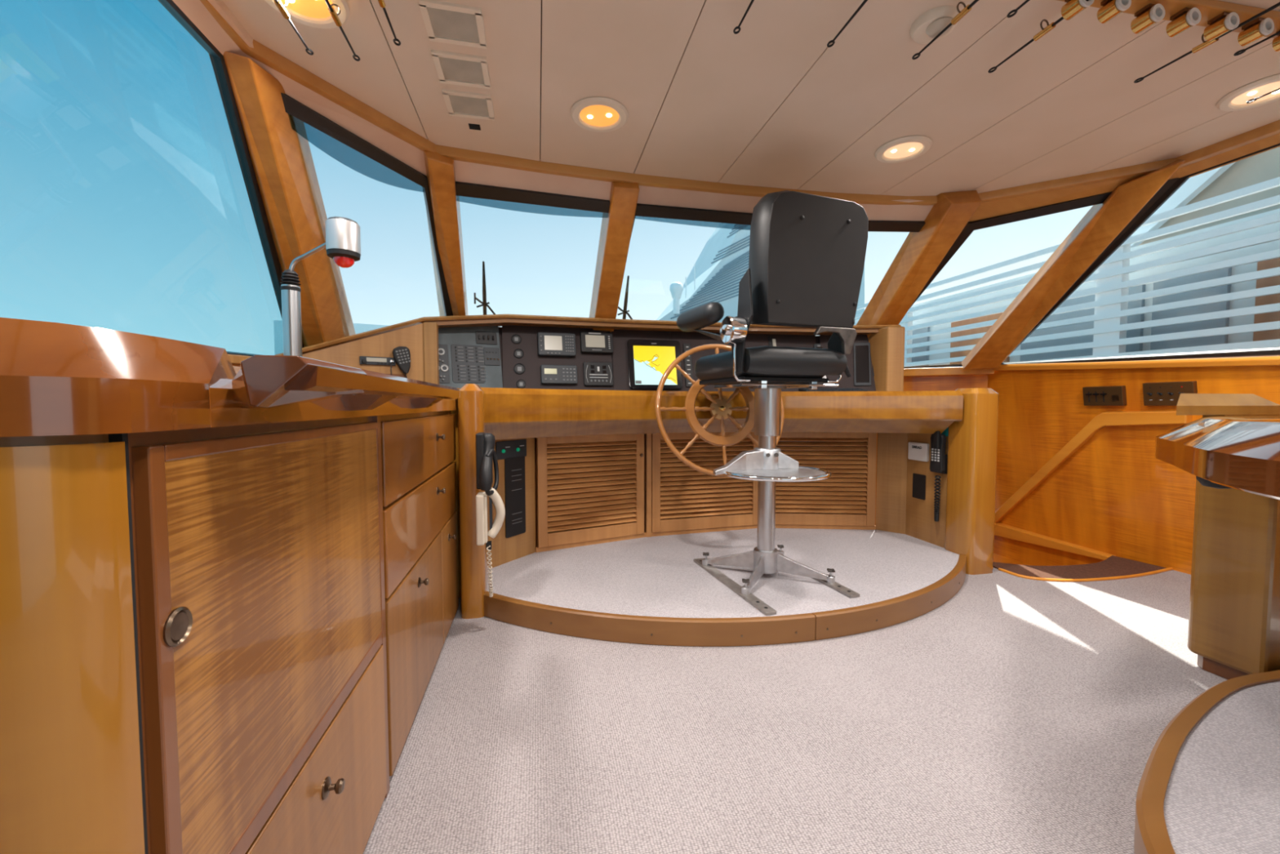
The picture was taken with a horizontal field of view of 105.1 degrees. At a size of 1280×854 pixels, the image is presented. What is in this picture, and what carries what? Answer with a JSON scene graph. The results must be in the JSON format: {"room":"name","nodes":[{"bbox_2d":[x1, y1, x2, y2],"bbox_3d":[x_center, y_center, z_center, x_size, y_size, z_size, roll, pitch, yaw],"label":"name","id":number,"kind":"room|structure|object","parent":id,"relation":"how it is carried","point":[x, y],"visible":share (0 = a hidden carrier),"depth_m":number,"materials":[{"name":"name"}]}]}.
{"room":"control cabin","nodes":[
{"label":"control cabin","id":0,"kind":"room"},
{"bbox_2d":[172,0,1279,222],"bbox_3d":[0.942,-1.064,0.272,3.885,0.130,4.645,-1,3,-12],"label":"wall header","id":1,"kind":"structure","parent":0,"point":[196,11],"depth_m":2.20,"materials":[{"name":"wood"}]},
{"bbox_2d":[208,51,468,347],"bbox_3d":[-1.318,-0.758,2.533,0.954,0.966,2.241,-1,3,-12],"label":"window","id":2,"kind":"structure","parent":1,"relation":"in","point":[293,107],"depth_m":1.97,"materials":[{"name":"brown wood"}]},
{"bbox_2d":[452,181,639,332],"bbox_3d":[-0.631,-0.816,2.914,1.008,0.886,1.427,-1,3,-12],"label":"window","id":3,"kind":"structure","parent":1,"relation":"in","point":[462,188],"depth_m":2.42,"materials":[{"name":"brown wood"}]},
{"bbox_2d":[474,261,495,315],"bbox_3d":[-1.003,-0.849,3.131,0.156,0.333,0.287,0,3,8],"label":"windscreen wiper","id":4,"kind":"object","parent":3,"relation":"attached to","point":[483,302],"visible":0.86,"depth_m":3.17,"materials":[{"name":"black metal"}]},
{"bbox_2d":[631,203,752,235],"bbox_3d":[0.335,-0.768,3.170,1.120,0.761,1.325,-1,3,-12],"label":"window frame","id":5,"kind":"structure","parent":1,"relation":"in","point":[642,210],"depth_m":2.49,"materials":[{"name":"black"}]},
{"bbox_2d":[617,275,632,319],"bbox_3d":[-0.104,-0.830,3.320,0.146,0.310,0.290,1,3,15],"label":"windscreen wiper","id":6,"kind":"object","parent":5,"relation":"attached to","point":[624,312],"visible":0.62,"depth_m":3.34,"materials":[{"name":"black metal"}]},
{"bbox_2d":[200,0,1279,205],"bbox_3d":[0.944,-1.074,0.226,3.820,0.045,4.555,-1,3,-12],"label":"trim","id":7,"kind":"structure","parent":1,"relation":"attached to","point":[263,54],"depth_m":2.16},
{"bbox_2d":[856,190,982,337],"bbox_3d":[1.385,-0.830,3.223,0.962,0.885,1.643,-1,3,-12],"label":"window","id":8,"kind":"structure","parent":1,"relation":"in","point":[873,225],"depth_m":2.74,"materials":[{"name":"brown wood"}]},
{"bbox_2d":[222,0,1279,195],"bbox_3d":[0.943,-1.148,0.225,3.960,0.112,4.560,-1,3,-12],"label":"ceiling","id":9,"kind":"structure","parent":0,"point":[766,104],"depth_m":1.66,"materials":[{"name":"paint"}]},
{"bbox_2d":[273,0,313,55],"bbox_3d":[-0.739,-1.059,0.339,0.028,0.040,2.261,-1,3,-12],"label":"fishing rod","id":10,"kind":"object","parent":9,"relation":"attached to","point":[281,7],"visible":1,"depth_m":1.29,"materials":[{"name":"black plastic"}]},
{"bbox_2d":[265,0,349,28],"bbox_3d":[-0.893,-1.135,1.295,0.216,0.014,0.216,-1,3,-12],"label":"recessed light","id":11,"kind":"object","parent":9,"relation":"in","point":[313,13],"visible":0.81,"depth_m":1.34,"materials":[{"name":"beige"}]},
{"bbox_2d":[324,0,359,61],"bbox_3d":[-0.616,-1.060,0.365,0.028,0.040,2.261,-1,3,-12],"label":"fishing rod","id":12,"kind":"object","parent":9,"relation":"attached to","point":[334,15],"visible":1,"depth_m":1.31,"materials":[{"name":"black plastic"}]},
{"bbox_2d":[377,0,400,45],"bbox_3d":[-0.474,-1.060,0.347,0.028,0.040,2.168,-1,3,-12],"label":"fishing rod","id":13,"kind":"object","parent":9,"relation":"attached to","point":[381,2],"visible":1,"depth_m":1.31,"materials":[{"name":"black plastic"}]},
{"bbox_2d":[417,0,486,48],"bbox_3d":[-0.527,-1.142,1.391,0.162,0.008,0.147,-1,3,-12],"label":"ceiling vent","id":14,"kind":"object","parent":9,"relation":"in","point":[445,22],"visible":1,"depth_m":1.39,"materials":[{"name":"beige"}]},
{"bbox_2d":[431,48,490,88],"bbox_3d":[-0.573,-1.151,1.581,0.162,0.008,0.147,-1,3,-12],"label":"ceiling vent","id":15,"kind":"object","parent":9,"relation":"in","point":[452,68],"visible":1,"depth_m":1.57,"materials":[{"name":"beige"}]},
{"bbox_2d":[442,88,494,120],"bbox_3d":[-0.614,-1.159,1.766,0.162,0.008,0.147,-1,3,-12],"label":"ceiling vent","id":16,"kind":"object","parent":9,"relation":"in","point":[459,103],"visible":1,"depth_m":1.76,"materials":[{"name":"beige"}]},
{"bbox_2d":[468,123,480,130],"bbox_3d":[-0.644,-1.169,1.908,0.042,0.003,0.036,-1,3,-12],"label":"socket","id":17,"kind":"object","parent":9,"relation":"attached to","point":[474,126],"visible":1,"depth_m":1.91,"materials":[{"name":"black"}]},
{"bbox_2d":[570,96,628,132],"bbox_3d":[-0.151,-1.159,1.827,0.216,0.014,0.216,-1,3,-12],"label":"recessed light","id":18,"kind":"object","parent":9,"relation":"in","point":[594,113],"visible":1,"depth_m":1.81,"materials":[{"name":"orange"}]},
{"bbox_2d":[733,0,754,34],"bbox_3d":[0.461,-1.063,0.419,0.028,0.040,1.929,-1,3,-12],"label":"fishing rod","id":19,"kind":"object","parent":9,"relation":"attached to","point":[752,1],"visible":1,"depth_m":1.31,"materials":[{"name":"black plastic"}]},
{"bbox_2d":[826,0,867,47],"bbox_3d":[0.739,-1.065,0.473,0.028,0.040,1.922,-1,3,-12],"label":"fishing rod","id":20,"kind":"object","parent":9,"relation":"attached to","point":[863,3],"visible":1,"depth_m":1.33,"materials":[{"name":"black plastic"}]},
{"bbox_2d":[875,135,932,163],"bbox_3d":[1.113,-1.171,2.074,0.216,0.014,0.216,-1,3,-12],"label":"recessed light","id":21,"kind":"object","parent":9,"relation":"in","point":[904,148],"visible":1,"depth_m":2.06,"materials":[{"name":"beige"}]},
{"bbox_2d":[910,5,959,44],"bbox_3d":[0.834,-1.125,1.389,0.120,0.042,0.119,-1,3,-12],"label":"sensor","id":22,"kind":"object","parent":9,"relation":"attached to","point":[929,24],"visible":0.93,"depth_m":1.36,"materials":[{"name":"beige"}]},
{"bbox_2d":[911,0,978,59],"bbox_3d":[1.011,-1.068,0.527,0.028,0.040,1.916,-1,3,-12],"label":"fishing rod","id":23,"kind":"object","parent":9,"relation":"attached to","point":[967,8],"visible":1,"depth_m":1.30,"materials":[{"name":"black plastic"}]},
{"bbox_2d":[1006,0,1029,17],"bbox_3d":[1.155,-1.065,0.461,0.028,0.040,1.727,-1,3,-12],"label":"fishing rod","id":24,"kind":"object","parent":9,"relation":"attached to","point":[1015,11],"visible":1,"depth_m":1.28,"materials":[{"name":"black plastic"}]},
{"bbox_2d":[1057,0,1279,38],"bbox_3d":[1.648,-1.133,1.356,1.402,0.022,0.064,0,3,-10],"label":"rack","id":25,"kind":"object","parent":9,"relation":"attached to","point":[1209,9],"visible":0.58,"depth_m":1.32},
{"bbox_2d":[1061,0,1093,20],"bbox_3d":[1.127,-1.093,1.262,0.042,0.052,0.050,-1,3,-12],"label":"holder","id":26,"kind":"object","parent":25,"relation":"attached to","point":[1069,10],"visible":1,"depth_m":1.26,"materials":[{"name":"gold metal"}]},
{"bbox_2d":[987,0,1088,72],"bbox_3d":[1.280,-1.071,0.584,0.028,0.040,1.919,-1,3,-12],"label":"fishing rod","id":27,"kind":"object","parent":26,"relation":"attached to","point":[1045,30],"visible":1,"depth_m":1.36,"materials":[{"name":"black plastic"}]},
{"bbox_2d":[1097,0,1131,23],"bbox_3d":[1.231,-1.093,1.273,0.042,0.052,0.050,-1,3,-12],"label":"holder","id":28,"kind":"object","parent":25,"relation":"attached to","point":[1110,9],"visible":1,"depth_m":1.27,"materials":[{"name":"gold metal"}]},
{"bbox_2d":[1130,3,1164,33],"bbox_3d":[1.357,-1.095,1.309,0.042,0.052,0.050,-1,3,-12],"label":"holder","id":29,"kind":"object","parent":25,"relation":"attached to","point":[1150,14],"visible":1,"depth_m":1.30,"materials":[{"name":"gold metal"}]},
{"bbox_2d":[1165,7,1201,37],"bbox_3d":[1.466,-1.095,1.322,0.042,0.052,0.050,-1,3,-12],"label":"holder","id":30,"kind":"object","parent":25,"relation":"attached to","point":[1186,18],"visible":1,"depth_m":1.31,"materials":[{"name":"gold metal"}]},
{"bbox_2d":[1133,1,1279,83],"bbox_3d":[1.775,-1.074,0.659,0.028,0.040,1.864,-1,3,-12],"label":"fishing rod","id":31,"kind":"object","parent":25,"relation":"hanging from","point":[1205,43],"visible":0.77,"depth_m":1.40,"materials":[{"name":"black plastic"}]},
{"bbox_2d":[1203,11,1239,40],"bbox_3d":[1.586,-1.096,1.337,0.042,0.052,0.050,-1,3,-12],"label":"holder","id":32,"kind":"object","parent":25,"relation":"attached to","point":[1223,23],"visible":1,"depth_m":1.33,"materials":[{"name":"gold metal"}]},
{"bbox_2d":[1237,17,1274,46],"bbox_3d":[1.704,-1.097,1.356,0.042,0.052,0.050,-1,3,-12],"label":"holder","id":33,"kind":"object","parent":25,"relation":"attached to","point":[1260,27],"visible":1,"depth_m":1.35,"materials":[{"name":"gold metal"}]},
{"bbox_2d":[1233,31,1279,55],"bbox_3d":[1.930,-1.072,0.612,0.028,0.040,1.709,-1,3,-12],"label":"fishing rod","id":34,"kind":"object","parent":25,"relation":"hanging from","point":[1241,51],"visible":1,"depth_m":1.41,"materials":[{"name":"black plastic"}]},
{"bbox_2d":[1271,30,1279,51],"bbox_3d":[1.828,-1.098,1.377,0.042,0.052,0.050,-1,3,-12],"label":"holder","id":35,"kind":"object","parent":25,"relation":"attached to","point":[1276,42],"visible":1,"depth_m":1.39,"materials":[{"name":"gold metal"}]},
{"bbox_2d":[1216,73,1279,111],"bbox_3d":[2.151,-1.153,1.688,0.216,0.014,0.216,-1,3,-12],"label":"recessed light","id":36,"kind":"object","parent":9,"relation":"in","point":[1236,100],"visible":0.95,"depth_m":1.70,"materials":[{"name":"beige"}]},
{"bbox_2d":[1245,88,1279,103],"bbox_3d":[2.266,-1.079,0.763,0.028,0.040,1.868,-1,3,-12],"label":"fishing rod","id":37,"kind":"object","parent":9,"relation":"attached to","point":[1253,100],"visible":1,"depth_m":1.65,"materials":[{"name":"black plastic"}]},
{"bbox_2d":[363,567,1228,853],"bbox_3d":[1.399,0.901,0.436,3.900,0.040,4.600,-1,3,-12],"label":"floor","id":38,"kind":"structure","parent":0,"point":[1014,714],"depth_m":1.36,"materials":[{"name":"carpet"}]},
{"bbox_2d":[0,433,148,853],"bbox_3d":[-0.584,0.442,0.380,0.303,0.871,0.083,-1,3,-12],"label":"base cabinet","id":39,"kind":"object","parent":38,"relation":"on","point":[72,769],"visible":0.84,"depth_m":0.39,"materials":[{"name":"brown wood"}]},
{"bbox_2d":[128,415,389,853],"bbox_3d":[-0.742,0.426,0.737,0.529,0.870,0.684,-1,3,-12],"label":"locker","id":40,"kind":"object","parent":38,"relation":"on","point":[259,564],"visible":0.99,"depth_m":0.61,"materials":[{"name":"brown wood"}]},
{"bbox_2d":[0,317,455,436],"bbox_3d":[-1.042,-0.076,1.177,0.900,0.096,1.897,-1,3,-12],"label":"countertop","id":41,"kind":"structure","parent":40,"relation":"on","point":[56,378],"depth_m":0.41,"materials":[{"name":"wood"}]},
{"bbox_2d":[232,365,240,373],"bbox_3d":[-1.113,-0.072,1.176,0.760,0.090,1.870,-1,3,-12],"label":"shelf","id":42,"kind":"object","parent":41,"relation":"attached to","point":[236,368],"depth_m":0.81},
{"bbox_2d":[280,216,360,356],"bbox_3d":[-1.055,-0.390,1.611,0.270,0.570,0.098,0,3,0],"label":"lamp","id":43,"kind":"object","parent":41,"relation":"on","point":[342,244],"visible":0.95,"depth_m":1.60,"materials":[{"name":"metal"}]},
{"bbox_2d":[231,355,460,410],"bbox_3d":[-0.502,-0.067,1.017,0.096,0.062,1.050,-1,3,-12],"label":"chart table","id":44,"kind":"object","parent":41,"relation":"attached to","point":[262,381],"visible":1,"depth_m":0.57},
{"bbox_2d":[380,410,458,776],"bbox_3d":[-0.915,0.388,1.563,0.530,0.870,0.995,-1,3,-12],"label":"base cabinet","id":45,"kind":"object","parent":38,"relation":"on","point":[418,450],"visible":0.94,"depth_m":1.39,"materials":[{"name":"brown wood"}]},
{"bbox_2d":[484,528,966,646],"bbox_3d":[0.489,0.735,2.497,2.569,0.096,1.322,-1,3,-12],"label":"platform","id":46,"kind":"object","parent":38,"relation":"on","point":[651,590],"visible":0.95,"depth_m":2.17,"materials":[{"name":"carpet"}]},
{"bbox_2d":[450,383,999,618],"bbox_3d":[0.005,0.271,2.938,3.600,0.985,1.480,-1,3,-12],"label":"console","id":47,"kind":"object","parent":46,"relation":"on","point":[600,468],"visible":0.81,"depth_m":2.76,"materials":[{"name":"brown wood"}]},
{"bbox_2d":[475,432,498,495],"bbox_3d":[-0.603,0.146,1.930,0.083,0.241,0.173,-1,3,-12],"label":"handset","id":48,"kind":"object","parent":47,"relation":"attached to","point":[486,454],"visible":0.99,"depth_m":1.92,"materials":[{"name":"black plastic"}]},
{"bbox_2d":[475,487,505,597],"bbox_3d":[-0.586,0.460,1.935,0.105,0.436,0.085,-1,3,-12],"label":"phone","id":49,"kind":"object","parent":47,"relation":"attached to","point":[482,532],"visible":0.99,"depth_m":1.93,"materials":[{"name":"beige plastic"}]},
{"bbox_2d":[495,439,526,459],"bbox_3d":[-0.654,0.114,2.509,0.012,0.090,0.207,2,3,31],"label":"switch panel","id":50,"kind":"object","parent":47,"relation":"attached to","point":[513,448],"visible":0.91,"depth_m":2.50,"materials":[{"name":"grey plastic"}]},
{"bbox_2d":[504,455,525,537],"bbox_3d":[-0.645,0.358,2.541,0.006,0.412,0.139,2,3,31],"label":"breaker panel","id":51,"kind":"object","parent":47,"relation":"attached to","point":[514,467],"visible":1,"depth_m":2.54,"materials":[{"name":"black plastic"}]},
{"bbox_2d":[275,314,905,391],"bbox_3d":[-0.082,-0.438,2.958,3.489,0.465,0.566,-1,3,-14],"label":"dashboard","id":52,"kind":"object","parent":47,"relation":"on","point":[422,336],"visible":0.5,"depth_m":2.99,"materials":[{"name":"brown wood"}]},
{"bbox_2d":[359,355,395,365],"bbox_3d":[-1.357,-0.343,2.539,0.166,0.041,0.024,-2,3,-35],"label":"radio","id":53,"kind":"object","parent":52,"relation":"attached to","point":[366,360],"visible":0.95,"depth_m":2.54,"materials":[{"name":"grey plastic"}]},
{"bbox_2d":[390,346,410,377],"bbox_3d":[-1.267,-0.322,2.588,0.100,0.208,0.037,-2,3,-37],"label":"microphone","id":54,"kind":"object","parent":52,"relation":"hanging from","point":[402,354],"visible":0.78,"depth_m":2.58,"materials":[{"name":"black plastic"}]},
{"bbox_2d":[438,344,449,382],"bbox_3d":[-1.109,-0.356,2.747,0.072,0.221,0.062,-2,3,-30],"label":"panel","id":55,"kind":"object","parent":52,"relation":"attached to","point":[444,375],"visible":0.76,"depth_m":2.75,"materials":[{"name":"grey plastic"}]},
{"bbox_2d":[450,343,486,382],"bbox_3d":[-0.985,-0.364,2.822,0.186,0.222,0.056,-2,3,-30],"label":"panel","id":56,"kind":"object","parent":52,"relation":"attached to","point":[467,361],"visible":1,"depth_m":2.82,"materials":[{"name":"grey plastic"}]},
{"bbox_2d":[475,331,497,344],"bbox_3d":[-0.907,-0.527,2.898,0.120,0.075,0.030,-2,3,-30],"label":"switch panel","id":57,"kind":"object","parent":52,"relation":"attached to","point":[482,337],"visible":1,"depth_m":2.90,"materials":[{"name":"black plastic"}]},
{"bbox_2d":[483,346,500,365],"bbox_3d":[-0.873,-0.417,2.894,0.090,0.107,0.035,-2,3,-30],"label":"board","id":58,"kind":"object","parent":52,"relation":"attached to","point":[491,355],"visible":1,"depth_m":2.89,"materials":[{"name":"grey plastic"}]},
{"bbox_2d":[511,334,521,343],"bbox_3d":[-0.750,-0.533,2.972,0.060,0.059,0.021,-1,3,-12],"label":"round gauge","id":59,"kind":"object","parent":52,"relation":"attached to","point":[516,339],"visible":1,"depth_m":2.97,"materials":[{"name":"black plastic"}]},
{"bbox_2d":[513,348,524,358],"bbox_3d":[-0.732,-0.444,2.959,0.060,0.059,0.021,-1,3,-12],"label":"round gauge","id":60,"kind":"object","parent":52,"relation":"attached to","point":[518,353],"visible":1,"depth_m":2.96,"materials":[{"name":"black plastic"}]},
{"bbox_2d":[513,363,525,373],"bbox_3d":[-0.723,-0.349,2.942,0.068,0.067,0.023,-1,3,-12],"label":"round gauge","id":61,"kind":"object","parent":52,"relation":"attached to","point":[519,368],"visible":1,"depth_m":2.94,"materials":[{"name":"black plastic"}]},
{"bbox_2d":[516,379,525,388],"bbox_3d":[-0.710,-0.257,2.926,0.056,0.056,0.020,-1,3,-12],"label":"round gauge","id":62,"kind":"object","parent":52,"relation":"attached to","point":[521,384],"visible":0.99,"depth_m":2.92,"materials":[{"name":"black plastic"}]},
{"bbox_2d":[537,332,576,357],"bbox_3d":[-0.513,-0.507,3.022,0.231,0.150,0.068,-1,3,-17],"label":"display","id":63,"kind":"object","parent":52,"relation":"attached to","point":[549,344],"visible":1,"depth_m":3.00,"materials":[{"name":"grey plastic"}]},
{"bbox_2d":[540,364,577,384],"bbox_3d":[-0.494,-0.319,2.993,0.220,0.120,0.053,-1,3,-17],"label":"keypad","id":64,"kind":"object","parent":52,"relation":"attached to","point":[549,374],"visible":1,"depth_m":2.98,"materials":[{"name":"grey plastic"}]},
{"bbox_2d":[275,314,901,355],"bbox_3d":[-0.080,-0.506,2.915,3.480,0.324,0.600,-1,3,-12],"label":"hood","id":65,"kind":"object","parent":52,"relation":"attached to","point":[423,335],"depth_m":2.99,"materials":[{"name":"brown wood"}]},
{"bbox_2d":[579,331,613,354],"bbox_3d":[-0.275,-0.533,3.100,0.205,0.140,0.065,-1,3,-17],"label":"display","id":66,"kind":"object","parent":52,"relation":"attached to","point":[591,342],"visible":1,"depth_m":3.08,"materials":[{"name":"black plastic"}]},
{"bbox_2d":[582,361,613,386],"bbox_3d":[-0.261,-0.331,3.070,0.186,0.152,0.054,-1,3,-17],"label":"control panel","id":67,"kind":"object","parent":52,"relation":"attached to","point":[595,373],"visible":1,"depth_m":3.06,"materials":[{"name":"black plastic"}]},
{"bbox_2d":[626,339,682,389],"bbox_3d":[0.096,-0.404,3.167,0.349,0.324,0.098,-1,3,-12],"label":"monitor","id":68,"kind":"object","parent":52,"relation":"attached to","point":[648,360],"visible":0.97,"depth_m":3.15,"materials":[{"name":"black"}]},
{"bbox_2d":[683,343,693,386],"bbox_3d":[0.317,-0.405,3.217,0.050,0.290,0.082,-1,3,-12],"label":"keypad","id":69,"kind":"object","parent":52,"relation":"attached to","point":[687,361],"visible":0.8,"depth_m":3.21,"materials":[{"name":"black plastic"}]},
{"bbox_2d":[768,335,776,346],"bbox_3d":[1.004,-0.538,3.360,0.267,0.174,0.074,-1,3,-12],"label":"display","id":70,"kind":"object","parent":52,"relation":"attached to","point":[771,342],"visible":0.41,"depth_m":3.33,"materials":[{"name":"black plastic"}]},
{"bbox_2d":[853,342,871,386],"bbox_3d":[1.470,-0.416,3.242,0.102,0.288,0.073,1,3,14],"label":"display","id":71,"kind":"object","parent":52,"relation":"attached to","point":[862,364],"visible":0.94,"depth_m":3.23,"materials":[{"name":"grey plastic"}]},
{"bbox_2d":[655,343,784,476],"bbox_3d":[0.426,-0.098,2.665,0.724,0.710,0.265,-1,3,-12],"label":"steering wheel","id":72,"kind":"object","parent":47,"relation":"attached to","point":[721,409],"visible":0.77,"depth_m":2.60,"materials":[{"name":"brown wood"}]},
{"bbox_2d":[798,387,869,391],"bbox_3d":[1.204,-0.224,3.041,0.400,0.039,0.140,0,3,-3],"label":"keyboard","id":73,"kind":"object","parent":47,"relation":"on","point":[803,389],"visible":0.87,"depth_m":3.00,"materials":[{"name":"black plastic"}]},
{"bbox_2d":[907,441,929,462],"bbox_3d":[1.664,0.147,2.929,0.021,0.106,0.148,-1,3,-12],"label":"control box","id":74,"kind":"object","parent":47,"relation":"attached to","point":[917,451],"visible":1,"depth_m":2.91,"materials":[{"name":"white plastic"}]},
{"bbox_2d":[912,473,925,499],"bbox_3d":[1.673,0.356,2.938,0.004,0.148,0.100,-1,3,-12],"label":"plate","id":75,"kind":"object","parent":47,"relation":"attached to","point":[918,480],"visible":1,"depth_m":2.93,"materials":[{"name":"black plastic"}]},
{"bbox_2d":[929,431,947,521],"bbox_3d":[1.677,0.278,2.764,0.066,0.516,0.088,-1,3,-12],"label":"cordless phone","id":76,"kind":"object","parent":47,"relation":"hanging from","point":[938,462],"visible":1,"depth_m":2.75,"materials":[{"name":"black plastic"}]},
{"bbox_2d":[693,558,776,615],"bbox_3d":[0.401,0.701,2.208,0.048,0.013,0.685,-1,3,-18],"label":"rail","id":77,"kind":"object","parent":46,"relation":"on","point":[763,607],"visible":1,"depth_m":2.13,"materials":[{"name":"metal"}]},
{"bbox_2d":[676,190,868,595],"bbox_3d":[0.586,-0.134,2.269,0.746,1.651,0.674,-1,3,-22],"label":"chair","id":78,"kind":"object","parent":46,"relation":"on","point":[807,251],"visible":1,"depth_m":2.03,"materials":[{"name":"leather"}]},
{"bbox_2d":[748,190,848,328],"bbox_3d":[0.698,-0.687,2.077,0.519,0.529,0.215,-1,3,-20],"label":"backrest","id":79,"kind":"object","parent":78,"relation":"on","point":[798,259],"depth_m":1.98,"materials":[{"name":"black leather"}]},
{"bbox_2d":[784,555,859,598],"bbox_3d":[0.802,0.694,2.367,0.048,0.013,0.665,-1,3,-18],"label":"rail","id":80,"kind":"object","parent":46,"relation":"on","point":[844,590],"visible":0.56,"depth_m":2.12,"materials":[{"name":"metal"}]},
{"bbox_2d":[993,555,1166,578],"bbox_3d":[2.415,0.789,2.704,0.924,0.036,0.363,-1,3,-12],"label":"step","id":81,"kind":"structure","parent":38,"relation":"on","point":[1113,566],"depth_m":2.66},
{"bbox_2d":[998,567,1173,582],"bbox_3d":[2.422,0.777,2.577,0.955,0.018,0.186,0,3,-1],"label":"trim","id":82,"kind":"structure","parent":81,"relation":"attached to","point":[1167,569],"depth_m":2.52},
{"bbox_2d":[1133,670,1279,853],"bbox_3d":[1.825,0.820,0.641,1.981,0.099,1.635,-1,3,-12],"label":"raised platform","id":83,"kind":"structure","parent":38,"relation":"on","point":[1210,782],"depth_m":1.06,"materials":[{"name":"carpet"}]},
{"bbox_2d":[1187,479,1279,679],"bbox_3d":[2.178,0.452,1.645,0.575,0.742,0.200,-1,3,-12],"label":"table base","id":84,"kind":"object","parent":38,"relation":"on","point":[1233,631],"visible":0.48,"depth_m":1.57,"materials":[{"name":"brown wood"}]},
{"bbox_2d":[1154,415,1279,499],"bbox_3d":[1.573,0.050,0.961,1.430,0.122,1.035,-1,3,-12],"label":"table top","id":85,"kind":"object","parent":84,"relation":"on","point":[1242,453],"visible":1,"depth_m":0.95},
{"bbox_2d":[1195,475,1231,488],"bbox_3d":[1.252,0.121,1.059,0.068,0.026,0.068,-1,3,-12],"label":"fitting","id":86,"kind":"object","parent":85,"relation":"attached to","point":[1204,482],"visible":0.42,"depth_m":1.05,"materials":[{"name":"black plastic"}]},
{"bbox_2d":[1176,393,1279,417],"bbox_3d":[1.949,-0.019,1.704,0.530,0.190,0.180,-1,3,-12],"label":"raised ledge","id":87,"kind":"object","parent":84,"relation":"on","point":[1207,405],"visible":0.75,"depth_m":1.61,"materials":[{"name":"brown wood"}]},
{"bbox_2d":[875,374,987,521],"bbox_3d":[0.269,0.532,3.573,4.570,1.905,0.850,-1,3,-12],"label":"wall","id":88,"kind":"structure","parent":0,"point":[932,383],"depth_m":3.71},
{"bbox_2d":[993,553,1031,565],"bbox_3d":[2.294,0.896,3.332,0.930,0.220,1.700,-1,3,-12],"label":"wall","id":89,"kind":"structure","parent":0,"point":[997,557],"depth_m":3.55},
{"bbox_2d":[987,365,1279,574],"bbox_3d":[3.092,0.619,1.542,0.270,1.920,6.100,-1,3,-12],"label":"wall","id":90,"kind":"structure","parent":0,"point":[1113,495],"depth_m":2.95,"materials":[{"name":"wood"}]},
{"bbox_2d":[903,177,1178,368],"bbox_3d":[2.154,-0.791,3.122,0.788,0.810,1.819,0,3,-3],"label":"window","id":91,"kind":"structure","parent":90,"relation":"in","point":[1099,198],"depth_m":2.53,"materials":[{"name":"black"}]},
{"bbox_2d":[994,522,1115,559],"bbox_3d":[2.728,0.778,3.372,0.063,0.110,0.926,-1,3,-12],"label":"trim","id":92,"kind":"structure","parent":90,"relation":"attached to","point":[1002,530],"depth_m":3.30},
{"bbox_2d":[903,355,1279,376],"bbox_3d":[2.902,-0.242,1.428,0.934,0.222,5.992,-1,3,-21],"label":"trim","id":93,"kind":"structure","parent":90,"relation":"attached to","point":[1255,360],"depth_m":2.74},
{"bbox_2d":[994,409,1191,523],"bbox_3d":[2.696,0.359,3.111,0.089,0.949,1.246,0,3,-6],"label":"trim","id":94,"kind":"structure","parent":90,"relation":"attached to","point":[1105,419],"depth_m":2.94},
{"bbox_2d":[1082,385,1126,405],"bbox_3d":[2.691,-0.180,2.822,0.051,0.110,0.224,-1,3,-12],"label":"dimmer switch plate","id":95,"kind":"object","parent":90,"relation":"attached to","point":[1116,395],"visible":1,"depth_m":2.81,"materials":[{"name":"brown metal"}]},
{"bbox_2d":[961,142,1279,368],"bbox_3d":[2.694,-0.630,0.953,0.784,0.980,5.225,-1,3,-12],"label":"window frame","id":96,"kind":"structure","parent":90,"relation":"in","point":[1263,351],"depth_m":2.61,"materials":[{"name":"brown wood"}]},
{"bbox_2d":[1142,381,1197,405],"bbox_3d":[2.749,-0.172,2.525,0.060,0.121,0.222,-1,3,-12],"label":"toggle switch plate","id":97,"kind":"object","parent":90,"relation":"attached to","point":[1155,393],"visible":0.9,"depth_m":2.53,"materials":[{"name":"brown metal"}]},
{"bbox_3d":[-1.428,0.337,0.127,0.270,1.115,5.200,-1,3,-12],"label":"wall","id":98,"kind":"structure","parent":0,"visible":0},
{"bbox_2d":[157,0,282,355],"bbox_3d":[-1.137,-0.520,0.122,0.389,1.034,5.150,-1,3,-12],"label":"window","id":99,"kind":"structure","parent":98,"relation":"in","point":[219,65],"depth_m":1.64,"materials":[{"name":"black rubber"}]},
{"bbox_2d":[227,354,252,364],"bbox_3d":[-1.259,-0.107,0.106,0.120,0.254,5.130,-1,3,-12],"label":"trim","id":100,"kind":"structure","parent":98,"relation":"attached to","point":[235,359],"depth_m":1.92,"materials":[{"name":"brown wood"}]},
{"label":"outside","id":101,"kind":"structure","parent":0,"visible":0},
{"bbox_3d":[-12.225,0.214,58.815,260.000,0.100,260.000,-1,3,-12],"label":"harbour water","id":102,"kind":"object","parent":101,"visible":0},
{"bbox_2d":[273,320,387,354],"bbox_3d":[-22.383,-3.422,40.169,9.534,8.900,8.000,-1,3,-12],"label":"building","id":103,"kind":"structure","parent":102,"relation":"on","point":[277,325],"depth_m":35.24,"materials":[{"name":"white"}]},
{"bbox_2d":[656,222,864,322],"bbox_3d":[3.712,-4.145,17.861,7.328,12.418,6.200,-1,3,-12],"label":"boat","id":104,"kind":"object","parent":102,"relation":"on","point":[716,275],"visible":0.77,"depth_m":15.73,"materials":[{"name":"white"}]},
{"bbox_2d":[853,146,1279,366],"bbox_3d":[6.713,-0.768,5.197,2.725,6.850,19.500,-1,3,-12],"label":"yacht","id":105,"kind":"object","parent":102,"relation":"on","point":[1202,273],"visible":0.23,"depth_m":5.28,"materials":[{"name":"white paint"}]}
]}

